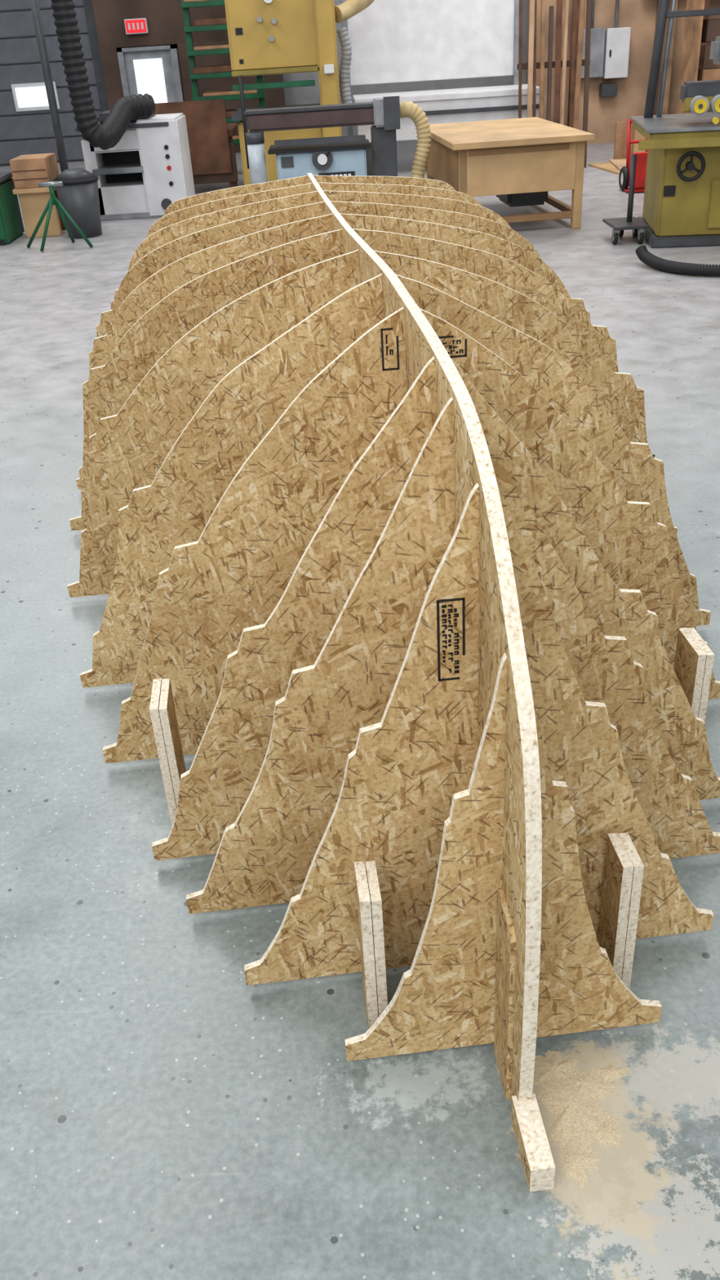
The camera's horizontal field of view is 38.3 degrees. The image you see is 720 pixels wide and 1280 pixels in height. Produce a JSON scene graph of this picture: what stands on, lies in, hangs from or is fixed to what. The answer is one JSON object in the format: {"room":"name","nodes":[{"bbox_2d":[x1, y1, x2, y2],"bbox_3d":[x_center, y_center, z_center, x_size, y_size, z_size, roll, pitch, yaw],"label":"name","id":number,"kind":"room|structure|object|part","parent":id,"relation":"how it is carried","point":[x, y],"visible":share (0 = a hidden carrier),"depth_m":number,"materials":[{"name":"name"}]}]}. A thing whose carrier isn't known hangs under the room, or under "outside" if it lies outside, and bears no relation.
{"room":"woodworking shop","nodes":[
{"label":"woodworking shop","id":0,"kind":"room"},
{"bbox_2d":[116,48,129,97],"bbox_3d":[-3.308,-7.671,14.842,0.080,1.410,0.250,-4,31,0],"label":"frame","id":1,"kind":"object","parent":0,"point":[121,58],"visible":0.32,"depth_m":14.53,"materials":[{"name":"grey metal"}]},
{"bbox_2d":[124,49,177,102],"bbox_3d":[-2.937,-7.655,14.825,0.660,1.360,0.040,-4,31,0],"label":"leaf","id":2,"kind":"object","parent":1,"relation":"attached to","point":[165,55],"visible":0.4,"depth_m":14.57,"materials":[{"name":"grey metal"}]},
{"bbox_2d":[133,57,167,103],"bbox_3d":[-2.962,-7.895,14.643,0.400,0.560,0.015,-4,31,0],"label":"pane","id":3,"kind":"object","parent":2,"relation":"attached to","point":[149,74],"visible":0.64,"depth_m":14.62,"materials":[{"name":"white glass"}]},
{"bbox_2d":[0,0,528,165],"bbox_3d":[-0.588,-9.339,14.330,24.000,4.500,0.200,-4,31,0],"label":"wall","id":4,"kind":"structure","parent":0,"point":[299,95],"depth_m":15.02,"materials":[{"name":"white paint"}]},
{"bbox_2d":[83,0,109,112],"bbox_3d":[-3.733,-8.613,14.423,0.130,3.500,0.120,-4,31,0],"label":"track","id":5,"kind":"object","parent":4,"relation":"attached to","point":[88,6],"visible":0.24,"depth_m":14.58,"materials":[{"name":"grey metal"}]},
{"bbox_2d":[0,136,84,164],"bbox_3d":[-5.835,-7.138,15.256,4.250,0.305,0.060,-4,31,0],"label":"panel","id":6,"kind":"object","parent":5,"relation":"attached to","point":[9,150],"visible":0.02,"depth_m":15.21,"materials":[{"name":"metal"}]},
{"bbox_2d":[0,0,84,11],"bbox_3d":[-5.938,-8.784,14.273,4.250,0.305,0.060,-4,31,0],"label":"panel","id":7,"kind":"object","parent":5,"relation":"attached to","point":[5,5],"visible":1,"depth_m":14.30,"materials":[{"name":"metal"}]},
{"bbox_2d":[0,7,88,38],"bbox_3d":[-5.921,-8.510,14.437,4.250,0.305,0.060,-4,31,0],"label":"panel","id":8,"kind":"object","parent":5,"relation":"attached to","point":[13,24],"visible":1,"depth_m":14.41,"materials":[{"name":"metal"}]},
{"bbox_2d":[0,34,92,64],"bbox_3d":[-5.904,-8.236,14.601,4.250,0.305,0.060,-4,31,0],"label":"panel","id":9,"kind":"object","parent":5,"relation":"attached to","point":[14,51],"visible":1,"depth_m":14.58,"materials":[{"name":"metal"}]},
{"bbox_2d":[0,60,96,90],"bbox_3d":[-5.886,-7.962,14.765,4.250,0.305,0.060,-4,31,0],"label":"panel","id":10,"kind":"object","parent":5,"relation":"attached to","point":[30,73],"visible":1,"depth_m":14.73,"materials":[{"name":"metal"}]},
{"bbox_2d":[0,85,100,115],"bbox_3d":[-5.869,-7.687,14.928,4.250,0.305,0.060,-4,31,0],"label":"panel","id":11,"kind":"object","parent":5,"relation":"attached to","point":[7,107],"visible":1,"depth_m":14.91,"materials":[{"name":"metal"}]},
{"bbox_2d":[10,81,60,111],"bbox_3d":[-5.741,-7.726,14.858,2.810,0.350,0.050,-4,31,0],"label":"window","id":12,"kind":"structure","parent":11,"relation":"attached to","point":[27,96],"depth_m":14.84,"materials":[{"name":"white glass"}]},
{"bbox_3d":[-4.653,-7.785,14.843,0.530,0.250,0.015,-4,31,0],"label":"pane","id":13,"kind":"part","parent":12,"relation":"part of","materials":[{"name":"white glass"}]},
{"bbox_2d":[0,110,101,140],"bbox_3d":[-5.852,-7.413,15.092,4.250,0.305,0.060,-4,31,0],"label":"panel","id":14,"kind":"object","parent":5,"relation":"attached to","point":[36,126],"visible":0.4,"depth_m":15.06,"materials":[{"name":"metal"}]},
{"bbox_2d":[99,47,124,110],"bbox_3d":[-3.475,-7.691,14.882,0.230,1.420,0.250,-4,31,0],"label":"trim","id":15,"kind":"structure","parent":4,"relation":"attached to","point":[109,60],"depth_m":14.58,"materials":[{"name":"brown wood"}]},
{"bbox_2d":[124,17,148,34],"bbox_3d":[-3.076,-8.439,14.239,0.300,0.180,0.096,-4,31,0],"label":"exit sign","id":16,"kind":"object","parent":4,"relation":"attached to","point":[132,26],"visible":1,"depth_m":14.20,"materials":[{"name":"red plastic"}]},
{"bbox_2d":[117,44,177,52],"bbox_3d":[-2.971,-8.278,14.493,0.830,0.050,0.250,-4,31,0],"label":"door frame","id":17,"kind":"structure","parent":4,"relation":"in","point":[166,46],"depth_m":14.38,"materials":[{"name":"grey metal"}]},
{"bbox_2d":[92,0,228,48],"bbox_3d":[-2.458,-9.605,13.781,2.500,2.880,0.250,-4,31,0],"label":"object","id":18,"kind":"structure","parent":4,"relation":"attached to","point":[165,20],"depth_m":14.26,"materials":[{"name":"brown wood"}]},
{"bbox_2d":[169,44,184,102],"bbox_3d":[-2.565,-7.718,14.842,0.090,1.410,0.250,-4,31,0],"label":"frame","id":19,"kind":"object","parent":18,"relation":"attached to","point":[174,52],"visible":0.39,"depth_m":14.57,"materials":[{"name":"grey metal"}]},
{"bbox_2d":[177,40,284,152],"bbox_3d":[-1.803,-7.796,14.882,1.420,1.420,0.250,-4,31,0],"label":"trim","id":20,"kind":"structure","parent":4,"relation":"attached to","point":[273,96],"depth_m":14.67,"materials":[{"name":"brown wood"}]},
{"bbox_2d":[0,139,719,1279],"bbox_3d":[-0.171,-2.717,7.691,24.000,0.100,24.000,-4,31,0],"label":"floor","id":21,"kind":"structure","parent":0,"point":[165,1114],"depth_m":1.87,"materials":[{"name":"concrete"}]},
{"bbox_2d":[0,171,24,245],"bbox_3d":[-3.543,-3.997,9.364,0.770,0.745,0.660,-4,31,0],"label":"trash can","id":22,"kind":"object","parent":21,"relation":"on","point":[11,226],"visible":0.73,"depth_m":9.36,"materials":[{"name":"paint"}]},
{"bbox_2d":[9,152,66,237],"bbox_3d":[-2.953,-4.103,9.562,0.360,0.660,0.470,-4,31,0],"label":"wooden crate","id":23,"kind":"object","parent":21,"relation":"on","point":[28,171],"visible":0.67,"depth_m":9.39,"materials":[{"name":"brown wood"}]},
{"bbox_2d":[12,186,56,194],"bbox_3d":[-2.957,-4.162,9.526,0.360,0.040,0.470,-4,31,0],"label":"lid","id":24,"kind":"object","parent":23,"relation":"attached to","point":[18,190],"depth_m":9.33,"materials":[{"name":"brown wood"}]},
{"bbox_3d":[-2.789,-3.951,9.496,0.030,0.450,0.030,-4,31,0],"label":"corner post","id":25,"kind":"part","parent":23,"relation":"part of","materials":[{"name":"brown wood"}]},
{"bbox_2d":[26,181,93,252],"bbox_3d":[-2.623,-3.635,8.870,0.411,0.529,0.526,-23,36,-29],"label":"stand","id":26,"kind":"object","parent":21,"relation":"on","point":[53,200],"visible":1,"depth_m":8.84,"materials":[{"name":"green paint"}]},
{"bbox_3d":[-2.762,-3.613,8.947,0.028,0.526,0.028,36,32,-9],"label":"leg","id":27,"kind":"part","parent":26,"relation":"part of","materials":[{"name":"green paint"}]},
{"bbox_3d":[-2.668,-3.552,8.835,0.028,0.469,0.028,18,8,32],"label":"leg","id":28,"kind":"part","parent":26,"relation":"part of","materials":[{"name":"green paint"}]},
{"bbox_3d":[-2.613,-3.782,8.805,0.040,0.150,0.040,-4,31,0],"label":"post","id":29,"kind":"part","parent":26,"relation":"part of","materials":[{"name":"green metal"}]},
{"bbox_3d":[-2.580,-3.660,9.007,0.028,0.468,0.028,3,60,11],"label":"leg","id":30,"kind":"part","parent":26,"relation":"part of","materials":[{"name":"green paint"}]},
{"bbox_3d":[-2.460,-3.581,8.861,0.028,0.511,0.028,-29,15,35],"label":"leg","id":31,"kind":"part","parent":26,"relation":"part of","materials":[{"name":"green paint"}]},
{"bbox_2d":[52,168,102,239],"bbox_3d":[-2.533,-3.950,9.360,0.400,0.560,0.400,-4,31,0],"label":"trash can","id":32,"kind":"object","parent":21,"relation":"on","point":[78,195],"visible":0.9,"depth_m":9.23,"materials":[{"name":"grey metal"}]},
{"bbox_3d":[-2.546,-4.160,9.235,0.380,0.070,0.380,-4,31,0],"label":"lid","id":33,"kind":"part","parent":32,"relation":"part of","materials":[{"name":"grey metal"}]},
{"bbox_2d":[29,0,155,172],"bbox_3d":[-2.260,-5.091,9.250,0.484,2.600,1.058,23,40,37],"label":"duct","id":34,"kind":"object","parent":21,"relation":"on","point":[106,135],"visible":0.99,"depth_m":9.06,"materials":[{"name":"black plastic"}]},
{"bbox_2d":[75,110,195,221],"bbox_3d":[-2.166,-4.732,10.270,1.030,0.930,0.820,-4,31,0],"label":"planer","id":35,"kind":"object","parent":21,"relation":"on","point":[148,170],"visible":0.76,"depth_m":10.06,"materials":[{"name":"white metal"}]},
{"bbox_2d":[96,110,155,124],"bbox_3d":[-2.275,-5.106,10.091,0.500,0.095,0.500,-4,31,0],"label":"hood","id":36,"kind":"object","parent":35,"relation":"attached to","point":[102,116],"depth_m":9.89,"materials":[{"name":"grey metal"}]},
{"bbox_3d":[-2.134,-4.374,10.526,1.010,0.050,0.750,-4,31,0],"label":"sill","id":37,"kind":"part","parent":35,"relation":"part of","materials":[{"name":"grey metal"}]},
{"bbox_2d":[155,98,238,187],"bbox_3d":[-1.983,-5.566,11.656,1.200,0.920,0.960,-4,31,0],"label":"wood panel","id":38,"kind":"object","parent":21,"relation":"on","point":[211,144],"visible":0.35,"depth_m":11.21,"materials":[{"name":"brown wood"}]},
{"bbox_3d":[-1.425,-5.291,11.450,0.080,0.600,0.070,-4,31,0],"label":"leg","id":39,"kind":"part","parent":38,"relation":"part of","materials":[{"name":"brown wood"}]},
{"bbox_2d":[181,0,266,145],"bbox_3d":[-1.604,-7.098,12.150,0.850,3.000,0.470,-4,31,0],"label":"rack","id":40,"kind":"object","parent":21,"relation":"on","point":[197,73],"visible":0.48,"depth_m":12.13,"materials":[{"name":"green metal"}]},
{"bbox_3d":[-1.615,-7.270,11.820,0.850,0.055,0.080,-4,31,0],"label":"arm","id":41,"kind":"part","parent":40,"relation":"part of","materials":[{"name":"green paint"}]},
{"bbox_3d":[-1.602,-7.065,11.943,0.850,0.055,0.080,-4,31,0],"label":"arm","id":42,"kind":"part","parent":40,"relation":"part of","materials":[{"name":"green paint"}]},
{"bbox_3d":[-1.589,-6.859,12.066,0.850,0.055,0.080,-4,31,0],"label":"arm","id":43,"kind":"part","parent":40,"relation":"part of","materials":[{"name":"green paint"}]},
{"bbox_3d":[-1.576,-6.653,12.188,0.850,0.055,0.080,-4,31,0],"label":"arm","id":44,"kind":"part","parent":40,"relation":"part of","materials":[{"name":"green paint"}]},
{"bbox_3d":[-1.563,-6.447,12.311,0.850,0.055,0.080,-4,31,0],"label":"arm","id":45,"kind":"part","parent":40,"relation":"part of","materials":[{"name":"green paint"}]},
{"bbox_3d":[-1.550,-6.242,12.434,0.850,0.055,0.080,-4,31,0],"label":"arm","id":46,"kind":"part","parent":40,"relation":"part of","materials":[{"name":"green paint"}]},
{"bbox_3d":[-1.537,-6.036,12.557,0.850,0.055,0.080,-4,31,0],"label":"arm","id":47,"kind":"part","parent":40,"relation":"part of","materials":[{"name":"green paint"}]},
{"bbox_2d":[224,0,374,185],"bbox_3d":[-0.526,-6.084,10.727,1.675,2.602,1.120,-4,31,0],"label":"machine","id":48,"kind":"object","parent":21,"relation":"on","point":[266,37],"visible":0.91,"depth_m":10.34,"materials":[{"name":"yellow metal"}]},
{"bbox_3d":[-1.173,-5.270,10.558,0.040,0.850,0.040,-4,31,0],"label":"rod","id":49,"kind":"part","parent":48,"relation":"part of","materials":[{"name":"grey metal"}]},
{"bbox_3d":[-0.984,-6.091,10.164,0.050,0.050,0.050,-4,31,0],"label":"knob","id":50,"kind":"part","parent":48,"relation":"part of","materials":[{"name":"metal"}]},
{"bbox_3d":[-0.875,-5.951,10.251,0.050,0.050,0.050,-4,31,0],"label":"knob","id":51,"kind":"part","parent":48,"relation":"part of","materials":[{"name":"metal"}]},
{"bbox_3d":[-0.868,-5.590,10.437,0.830,0.050,0.100,-4,31,0],"label":"feed arm","id":52,"kind":"part","parent":48,"relation":"part of","materials":[{"name":"green paint"}]},
{"bbox_3d":[-0.844,-6.082,10.175,0.050,0.050,0.050,-4,31,0],"label":"knob","id":53,"kind":"part","parent":48,"relation":"part of","materials":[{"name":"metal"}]},
{"bbox_2d":[244,95,431,184],"bbox_3d":[-0.163,-3.989,8.727,1.527,1.020,0.520,-4,31,0],"label":"machine","id":54,"kind":"object","parent":21,"relation":"on","point":[345,155],"visible":0.77,"depth_m":8.47,"materials":[{"name":"grey metal"}]},
{"bbox_2d":[244,131,264,144],"bbox_3d":[-0.860,-4.106,8.469,0.150,0.080,0.150,-4,31,0],"label":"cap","id":55,"kind":"object","parent":54,"relation":"on","point":[251,137],"depth_m":8.42,"materials":[{"name":"metal"}]},
{"bbox_2d":[247,142,267,184],"bbox_3d":[-0.849,-3.934,8.571,0.140,0.320,0.140,-4,31,0],"label":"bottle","id":56,"kind":"object","parent":54,"relation":"on","point":[256,155],"depth_m":8.51,"materials":[{"name":"plastic"}]},
{"bbox_3d":[-0.414,-4.353,8.478,1.060,0.025,0.240,-4,31,0],"label":"arm","id":57,"kind":"part","parent":54,"relation":"part of","materials":[{"name":"grey metal"}]},
{"bbox_3d":[-0.400,-4.291,8.515,1.060,0.140,0.200,-4,31,0],"label":"arm","id":58,"kind":"part","parent":54,"relation":"part of","materials":[{"name":"brown metal"}]},
{"bbox_3d":[-0.325,-4.050,8.406,0.740,0.050,0.040,-4,31,0],"label":"table rail","id":59,"kind":"part","parent":54,"relation":"part of","materials":[{"name":"grey metal"}]},
{"bbox_3d":[0.213,-3.936,8.813,0.200,0.800,0.250,-4,31,0],"label":"motor post","id":60,"kind":"part","parent":54,"relation":"part of","materials":[{"name":"grey metal"}]},
{"bbox_3d":[0.258,-4.267,8.386,0.130,0.240,0.010,-4,31,0],"label":"head plate","id":61,"kind":"part","parent":54,"relation":"part of","materials":[{"name":"grey metal"}]},
{"bbox_2d":[66,173,719,1191],"bbox_3d":[0.012,-0.775,3.281,2.208,1.068,4.595,-6,31,-4],"label":"frame","id":62,"kind":"object","parent":21,"relation":"on","point":[380,533],"visible":1,"depth_m":2.04,"materials":[{"name":"brown wood"}]},
{"bbox_3d":[-0.434,0.256,2.327,0.018,0.325,0.120,-6,31,-4],"label":"floor post","id":63,"kind":"part","parent":62,"relation":"part of","materials":[{"name":"beige wood"}]},
{"bbox_3d":[0.012,0.540,1.804,0.018,0.325,0.095,-6,31,-4],"label":"floor post","id":64,"kind":"part","parent":62,"relation":"part of","materials":[{"name":"beige wood"}]},
{"bbox_3d":[0.006,-0.802,3.326,0.022,1.068,4.490,-6,31,-4],"label":"keel plate","id":65,"kind":"part","parent":62,"relation":"part of","materials":[{"name":"beige wood"}]},
{"bbox_3d":[0.454,0.492,1.853,0.018,0.310,0.085,-6,31,-4],"label":"floor post","id":66,"kind":"part","parent":62,"relation":"part of","materials":[{"name":"beige wood"}]},
{"bbox_3d":[0.753,0.140,2.402,0.018,0.320,0.120,-6,31,-4],"label":"floor post","id":67,"kind":"part","parent":62,"relation":"part of","materials":[{"name":"beige wood"}]},
{"bbox_2d":[340,0,539,175],"bbox_3d":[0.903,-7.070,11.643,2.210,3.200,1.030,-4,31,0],"label":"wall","id":68,"kind":"structure","parent":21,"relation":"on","point":[392,41],"depth_m":12.08,"materials":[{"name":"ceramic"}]},
{"bbox_3d":[-0.190,-7.313,11.970,0.060,3.000,0.150,-4,31,0],"label":"frame","id":69,"kind":"part","parent":68,"relation":"part of","materials":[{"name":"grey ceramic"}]},
{"bbox_3d":[0.098,-5.617,12.030,0.100,0.400,0.100,-4,31,0],"label":"leg","id":70,"kind":"part","parent":68,"relation":"part of","materials":[{"name":"grey metal"}]},
{"bbox_3d":[0.794,-7.678,11.795,1.950,2.300,0.060,-4,31,0],"label":"panel","id":71,"kind":"part","parent":68,"relation":"part of","materials":[{"name":"white paint"}]},
{"bbox_3d":[1.006,-5.981,11.724,2.080,0.040,0.050,-4,31,0],"label":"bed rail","id":72,"kind":"part","parent":68,"relation":"part of","materials":[{"name":"grey metal"}]},
{"bbox_3d":[1.827,-7.440,11.970,0.080,3.000,0.150,-4,31,0],"label":"frame","id":73,"kind":"part","parent":68,"relation":"part of","materials":[{"name":"white metal"}]},
{"bbox_2d":[426,116,595,228],"bbox_3d":[1.198,-4.045,8.989,1.120,0.700,1.840,-6,31,-3],"label":"workbench","id":74,"kind":"object","parent":21,"relation":"on","point":[517,161],"visible":0.8,"depth_m":8.26,"materials":[{"name":"brown wood"}]},
{"bbox_3d":[0.656,-4.387,9.663,0.070,0.655,0.070,-6,31,-3],"label":"leg","id":75,"kind":"part","parent":74,"relation":"part of","materials":[{"name":"brown wood"}]},
{"bbox_3d":[0.706,-4.113,8.905,0.025,0.355,1.655,-6,31,-3],"label":"panel","id":76,"kind":"part","parent":74,"relation":"part of","materials":[{"name":"brown wood"}]},
{"bbox_3d":[0.820,-3.573,8.283,0.070,0.655,0.070,-6,31,-3],"label":"leg","id":77,"kind":"part","parent":74,"relation":"part of","materials":[{"name":"brown wood"}]},
{"bbox_3d":[1.246,-3.733,8.213,0.940,0.355,0.025,-6,31,-3],"label":"panel","id":78,"kind":"part","parent":74,"relation":"part of","materials":[{"name":"brown wood"}]},
{"bbox_3d":[1.250,-3.847,8.126,0.800,0.040,0.010,-6,31,-3],"label":"drawer rail","id":79,"kind":"part","parent":74,"relation":"part of","materials":[{"name":"brown wood"}]},
{"bbox_3d":[1.395,-3.862,8.945,0.350,0.149,0.500,-6,31,-3],"label":"stored motor","id":80,"kind":"part","parent":74,"relation":"part of","materials":[{"name":"grey metal"}]},
{"bbox_3d":[1.753,-3.665,8.339,0.070,0.655,0.070,-6,31,-3],"label":"leg","id":81,"kind":"part","parent":74,"relation":"part of","materials":[{"name":"brown wood"}]},
{"bbox_2d":[516,0,591,167],"bbox_3d":[2.103,-6.572,11.075,0.817,2.799,0.292,-4,31,0],"label":"lumber","id":82,"kind":"object","parent":21,"relation":"on","point":[532,64],"visible":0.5,"depth_m":11.21,"materials":[{"name":"brown wood"}]},
{"bbox_3d":[2.127,-6.323,11.377,0.800,0.060,0.030,-4,31,0],"label":"rail","id":83,"kind":"part","parent":82,"relation":"part of","materials":[{"name":"brown wood"}]},
{"bbox_2d":[559,0,580,126],"bbox_3d":[2.581,-7.715,12.742,0.220,3.000,0.110,-4,31,0],"label":"posts","id":84,"kind":"object","parent":21,"relation":"on","point":[563,1],"visible":0.1,"depth_m":12.88,"materials":[{"name":"brown wood"}]},
{"bbox_3d":[2.506,-7.710,12.742,0.070,3.000,0.110,-4,31,0],"label":"post","id":85,"kind":"part","parent":84,"relation":"part of","materials":[{"name":"brown wood"}]},
{"bbox_3d":[2.655,-7.720,12.742,0.070,3.000,0.110,-4,31,0],"label":"post","id":86,"kind":"part","parent":84,"relation":"part of","materials":[{"name":"brown wood"}]},
{"bbox_2d":[533,1049,630,1188],"bbox_3d":[0.388,0.823,1.601,0.188,0.011,0.466,-4,31,0],"label":"pile","id":87,"kind":"object","parent":21,"relation":"on","point":[572,1095],"visible":1,"depth_m":1.70,"materials":[{"name":"beige wood"}]},
{"bbox_2d":[588,121,645,174],"bbox_3d":[3.260,-5.414,11.337,1.314,0.420,1.143,-4,31,0],"label":"sheets","id":88,"kind":"object","parent":21,"relation":"on","point":[619,161],"visible":0.33,"depth_m":11.72,"materials":[{"name":"beige wood"}]},
{"bbox_2d":[602,153,649,244],"bbox_3d":[2.015,-3.323,7.793,0.260,0.600,0.445,-4,31,0],"label":"stand","id":89,"kind":"object","parent":21,"relation":"on","point":[619,225],"visible":1,"depth_m":7.78,"materials":[{"name":"black metal"}]},
{"bbox_3d":[2.025,-3.175,7.896,0.260,0.020,0.420,-4,31,0],"label":"frame","id":90,"kind":"part","parent":89,"relation":"part of","materials":[{"name":"grey metal"}]},
{"bbox_3d":[2.041,-3.393,7.779,0.040,0.470,0.040,-4,31,0],"label":"post","id":91,"kind":"part","parent":89,"relation":"part of","materials":[{"name":"grey metal"}]},
{"bbox_2d":[618,118,647,192],"bbox_3d":[2.675,-4.628,9.884,0.317,0.623,0.338,-4,31,0],"label":"hand truck","id":92,"kind":"object","parent":21,"relation":"on","point":[642,157],"visible":0.5,"depth_m":9.89,"materials":[{"name":"red metal"}]},
{"bbox_3d":[2.579,-4.715,9.946,0.036,0.530,0.036,-4,20,0],"label":"rail","id":93,"kind":"part","parent":92,"relation":"part of","materials":[{"name":"red metal"}]},
{"bbox_3d":[2.692,-4.345,9.984,0.280,0.015,0.220,-4,31,0],"label":"toe plate","id":94,"kind":"part","parent":92,"relation":"part of","materials":[{"name":"red paint"}]},
{"bbox_2d":[629,0,719,248],"bbox_3d":[2.665,-4.094,7.352,1.400,2.303,1.170,1,31,7],"label":"machine","id":95,"kind":"object","parent":21,"relation":"on","point":[682,201],"visible":1,"depth_m":7.48,"materials":[{"name":"yellow metal"}]},
{"bbox_3d":[2.628,-3.422,7.093,1.400,0.060,0.030,1,31,7],"label":"fence rail","id":96,"kind":"part","parent":95,"relation":"part of","materials":[{"name":"yellow metal"}]},
{"bbox_3d":[2.792,-3.136,7.427,0.550,0.330,0.020,1,31,7],"label":"access door","id":97,"kind":"part","parent":95,"relation":"part of","materials":[{"name":"yellow metal"}]},
{"bbox_3d":[2.423,-3.538,7.054,0.040,0.040,0.040,1,31,7],"label":"stop knob","id":98,"kind":"part","parent":95,"relation":"part of","materials":[{"name":"yellow plastic"}]},
{"bbox_2d":[635,244,719,276],"bbox_3d":[2.150,-2.507,6.872,0.210,0.128,0.816,-28,39,-35],"label":"hose","id":99,"kind":"object","parent":21,"relation":"on","point":[643,255],"visible":1,"depth_m":6.83,"materials":[{"name":"black rubber"}]},
{"bbox_2d":[653,0,710,115],"bbox_3d":[4.192,-7.822,12.751,1.450,3.000,0.130,-4,31,0],"label":"posts","id":100,"kind":"object","parent":21,"relation":"on","point":[665,106],"visible":0.13,"depth_m":13.01,"materials":[{"name":"brown wood"}]},
{"bbox_3d":[3.703,-7.786,12.742,0.070,3.000,0.110,-4,31,0],"label":"post","id":101,"kind":"part","parent":100,"relation":"part of","materials":[{"name":"grey metal"}]},
{"bbox_3d":[3.853,-7.795,12.742,0.070,3.000,0.110,-4,31,0],"label":"post","id":102,"kind":"part","parent":100,"relation":"part of","materials":[{"name":"brown wood"}]},
{"bbox_3d":[4.252,-7.820,12.742,0.070,3.000,0.110,-4,31,0],"label":"post","id":103,"kind":"part","parent":100,"relation":"part of","materials":[{"name":"brown wood"}]},
{"bbox_2d":[675,0,719,114],"bbox_3d":[4.624,-6.855,12.161,1.530,1.900,0.600,-4,31,0],"label":"shelving unit","id":104,"kind":"object","parent":21,"relation":"on","point":[698,32],"visible":0.42,"depth_m":12.03,"materials":[{"name":"brown wood"}]},
{"bbox_3d":[4.620,-6.996,12.076,1.500,0.030,0.600,-4,31,0],"label":"shelf","id":105,"kind":"part","parent":104,"relation":"part of","materials":[{"name":"brown wood"}]},
{"bbox_2d":[525,0,719,143],"bbox_3d":[5.266,-8.668,12.590,6.400,4.500,0.150,-4,31,0],"label":"wall partition","id":106,"kind":"structure","parent":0,"point":[603,113],"depth_m":13.23,"materials":[{"name":"brown wood"}]},
{"bbox_2d":[581,0,631,97],"bbox_3d":[3.027,-8.018,12.666,0.610,2.450,0.200,-4,31,0],"label":"electrical panel","id":107,"kind":"object","parent":106,"relation":"attached to","point":[609,47],"visible":0.88,"depth_m":12.98,"materials":[{"name":"grey metal"}]},
{"bbox_3d":[3.227,-7.399,13.054,0.290,0.550,0.180,-4,31,0],"label":"cabinet door","id":108,"kind":"part","parent":107,"relation":"part of","materials":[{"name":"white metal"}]}
]}

